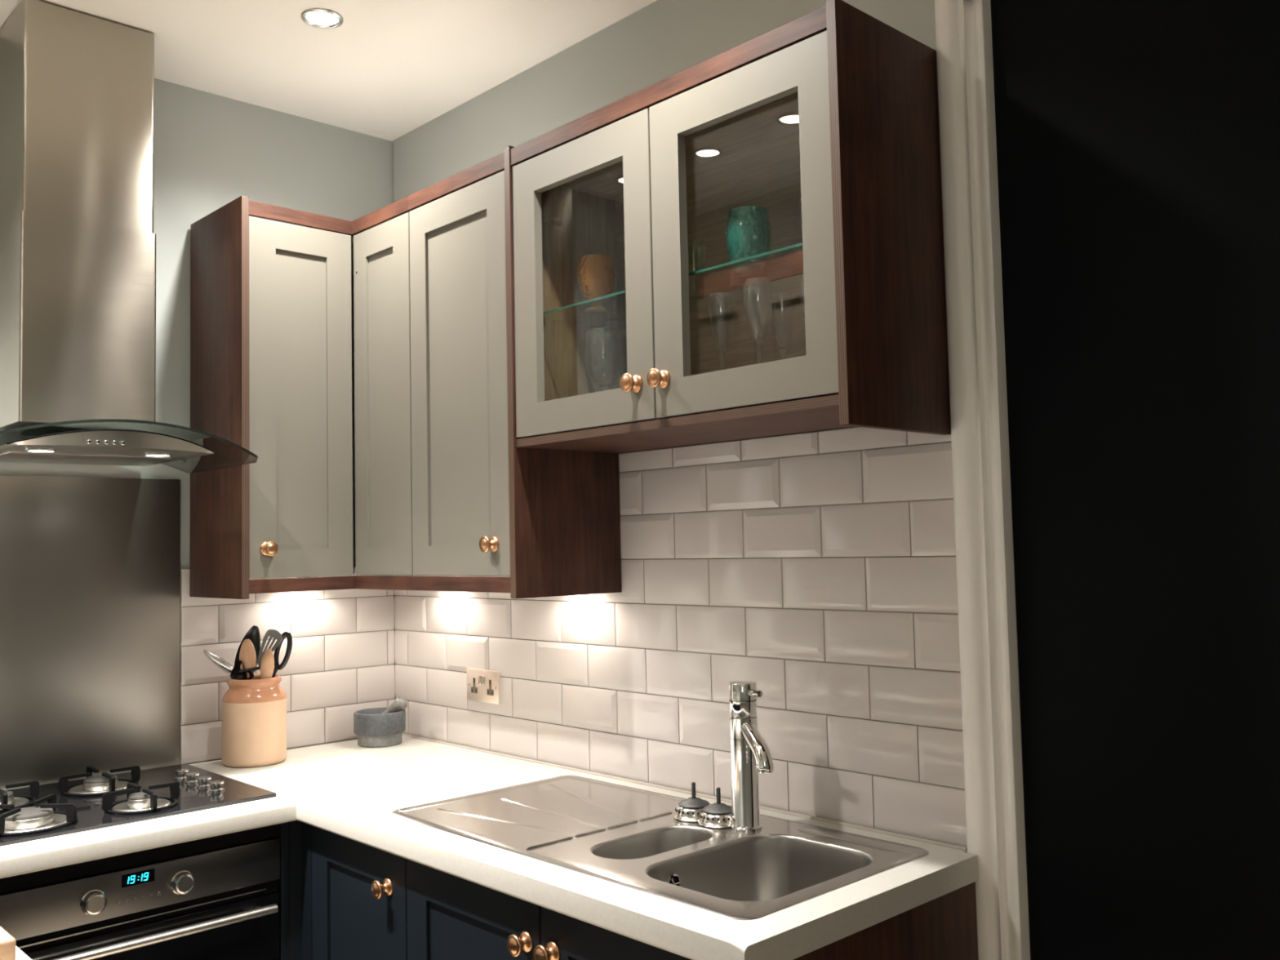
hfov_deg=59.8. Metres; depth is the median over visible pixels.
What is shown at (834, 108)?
upper cabinet
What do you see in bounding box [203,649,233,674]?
serving spoon
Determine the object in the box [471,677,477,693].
outlet
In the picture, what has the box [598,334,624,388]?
wine glass
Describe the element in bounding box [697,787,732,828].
plug
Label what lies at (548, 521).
upper cabinet
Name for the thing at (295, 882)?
housing
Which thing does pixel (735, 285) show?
tumbler
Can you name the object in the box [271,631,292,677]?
utensil
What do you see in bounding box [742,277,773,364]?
champagne flute
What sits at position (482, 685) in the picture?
double socket
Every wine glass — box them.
[584,327,622,391]
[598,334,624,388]
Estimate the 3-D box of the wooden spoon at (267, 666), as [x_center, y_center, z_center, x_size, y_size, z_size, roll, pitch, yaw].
[-0.971,0.568,2.868,0.053,0.264,0.015,-1,-3,2]
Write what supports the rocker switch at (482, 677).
attached to the double socket at (482, 685)
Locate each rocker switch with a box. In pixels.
[478,675,481,684]
[481,675,484,684]
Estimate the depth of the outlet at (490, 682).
2.94 m
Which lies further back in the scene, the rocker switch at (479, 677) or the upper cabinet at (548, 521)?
the rocker switch at (479, 677)
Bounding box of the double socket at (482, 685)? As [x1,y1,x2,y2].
[466,667,500,704]
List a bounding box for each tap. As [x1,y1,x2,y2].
[728,680,773,831]
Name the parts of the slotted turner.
handle, turner blade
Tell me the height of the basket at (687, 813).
0.025 m
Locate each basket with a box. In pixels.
[673,804,709,822]
[697,810,732,828]
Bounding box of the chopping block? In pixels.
[0,926,15,959]
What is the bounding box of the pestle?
[381,696,407,714]
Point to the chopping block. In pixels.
(7, 943)
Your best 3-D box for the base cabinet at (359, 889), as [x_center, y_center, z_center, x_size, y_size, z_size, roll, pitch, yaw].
[-0.393,1.092,2.467,0.604,0.706,0.410,2,-5,-43]
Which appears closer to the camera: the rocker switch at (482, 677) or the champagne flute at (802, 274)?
the champagne flute at (802, 274)
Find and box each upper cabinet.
[189,195,413,599]
[408,145,621,598]
[510,0,951,453]
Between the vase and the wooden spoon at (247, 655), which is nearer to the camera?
the vase
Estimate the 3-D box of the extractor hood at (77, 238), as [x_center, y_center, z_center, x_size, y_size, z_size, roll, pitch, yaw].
[-1.249,-0.560,2.533,0.654,1.040,0.551,2,-5,-43]
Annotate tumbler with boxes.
[604,266,625,322]
[688,241,706,301]
[725,229,752,290]
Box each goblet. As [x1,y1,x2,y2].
[577,253,615,314]
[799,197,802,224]
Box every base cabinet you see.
[311,825,407,959]
[406,858,977,959]
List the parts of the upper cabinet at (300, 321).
panel, door knob, cornice, door, cornice, door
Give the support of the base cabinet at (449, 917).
on the floor
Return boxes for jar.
[222,674,286,767]
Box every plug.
[673,782,709,822]
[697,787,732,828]
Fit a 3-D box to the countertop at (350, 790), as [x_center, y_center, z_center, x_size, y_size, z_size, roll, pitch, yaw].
[-0.524,0.700,2.166,1.257,0.042,1.909,2,-5,-43]
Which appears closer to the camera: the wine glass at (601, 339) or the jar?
the wine glass at (601, 339)
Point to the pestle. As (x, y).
(399, 704)
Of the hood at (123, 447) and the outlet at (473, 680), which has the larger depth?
the outlet at (473, 680)
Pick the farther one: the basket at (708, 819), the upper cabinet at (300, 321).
the upper cabinet at (300, 321)
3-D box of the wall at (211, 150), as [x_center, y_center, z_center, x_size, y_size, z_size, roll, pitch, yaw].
[-1.407,0.287,2.787,2.020,2.695,0.155,2,-5,-43]
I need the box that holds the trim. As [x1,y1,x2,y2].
[934,0,1030,959]
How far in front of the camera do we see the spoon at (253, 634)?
2.92 m
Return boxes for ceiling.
[0,0,657,141]
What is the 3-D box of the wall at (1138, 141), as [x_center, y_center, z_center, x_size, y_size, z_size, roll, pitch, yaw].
[0.948,0.168,1.650,0.163,2.695,4.750,2,-5,-43]
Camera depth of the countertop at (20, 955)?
1.52 m
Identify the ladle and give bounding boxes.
[230,660,260,679]
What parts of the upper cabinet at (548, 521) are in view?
cornice, door, door knob, panel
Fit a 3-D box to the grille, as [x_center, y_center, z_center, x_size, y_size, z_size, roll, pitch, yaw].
[0.058,0.687,1.891,0.026,0.026,0.005,2,-5,-43]
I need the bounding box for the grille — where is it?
[669,875,679,885]
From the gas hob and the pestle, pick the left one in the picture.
the gas hob
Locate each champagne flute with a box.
[707,292,733,370]
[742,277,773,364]
[768,294,795,359]
[800,274,804,319]
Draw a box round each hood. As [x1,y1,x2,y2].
[0,0,257,473]
[0,429,215,466]
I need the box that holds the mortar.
[353,707,405,747]
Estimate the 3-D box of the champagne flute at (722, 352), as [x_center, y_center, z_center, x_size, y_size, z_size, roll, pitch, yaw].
[0.156,-0.236,2.112,0.062,0.235,0.062,2,-5,-43]
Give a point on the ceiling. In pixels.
(392, 68)
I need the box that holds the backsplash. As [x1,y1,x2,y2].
[0,475,180,790]
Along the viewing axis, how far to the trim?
1.92 m
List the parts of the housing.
corner post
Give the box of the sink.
[390,775,928,919]
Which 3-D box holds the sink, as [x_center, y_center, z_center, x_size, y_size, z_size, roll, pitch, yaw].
[-0.006,0.745,2.102,0.497,0.176,0.987,2,-5,-43]
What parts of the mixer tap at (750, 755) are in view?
lever, spout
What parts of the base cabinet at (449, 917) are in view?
door, door knob, door knob, door, panel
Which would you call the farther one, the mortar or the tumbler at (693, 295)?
the mortar
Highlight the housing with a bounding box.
[0,820,311,959]
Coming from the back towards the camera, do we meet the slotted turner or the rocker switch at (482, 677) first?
the rocker switch at (482, 677)
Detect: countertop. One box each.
[0,735,977,959]
[15,945,31,959]
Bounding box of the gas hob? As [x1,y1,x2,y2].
[0,763,276,846]
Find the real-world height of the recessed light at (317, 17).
0.006 m
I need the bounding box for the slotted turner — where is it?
[256,629,282,679]
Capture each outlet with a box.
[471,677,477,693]
[487,679,493,695]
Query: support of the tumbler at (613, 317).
on the upper cabinet at (834, 108)
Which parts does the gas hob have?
burner, burner, burner, burner, gas knob, gas knob, gas knob, gas knob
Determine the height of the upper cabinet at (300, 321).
0.986 m
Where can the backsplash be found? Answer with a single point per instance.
(90, 567)
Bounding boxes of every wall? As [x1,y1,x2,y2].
[0,78,395,764]
[393,0,1279,959]
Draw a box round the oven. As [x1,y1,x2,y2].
[0,836,279,959]
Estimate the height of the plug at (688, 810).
0.068 m
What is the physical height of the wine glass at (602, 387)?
0.232 m
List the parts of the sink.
bowl, bowl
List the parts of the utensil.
handle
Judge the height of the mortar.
0.092 m
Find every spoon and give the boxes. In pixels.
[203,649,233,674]
[234,625,260,666]
[239,639,256,678]
[260,648,274,679]
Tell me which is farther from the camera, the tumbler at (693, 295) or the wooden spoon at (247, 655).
the wooden spoon at (247, 655)
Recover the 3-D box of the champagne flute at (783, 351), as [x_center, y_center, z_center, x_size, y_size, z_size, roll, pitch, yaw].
[0.272,-0.236,2.112,0.062,0.230,0.062,2,-5,-43]
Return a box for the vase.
[724,205,771,276]
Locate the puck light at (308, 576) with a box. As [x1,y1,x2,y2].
[292,576,317,577]
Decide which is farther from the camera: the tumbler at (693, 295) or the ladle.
the ladle
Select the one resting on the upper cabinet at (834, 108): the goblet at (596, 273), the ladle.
the goblet at (596, 273)
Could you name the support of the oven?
in the housing
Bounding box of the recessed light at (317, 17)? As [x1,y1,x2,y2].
[300,7,343,28]
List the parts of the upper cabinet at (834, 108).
glazed door, door knob, door knob, cornice, panel, glazed door, panel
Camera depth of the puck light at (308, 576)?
3.04 m

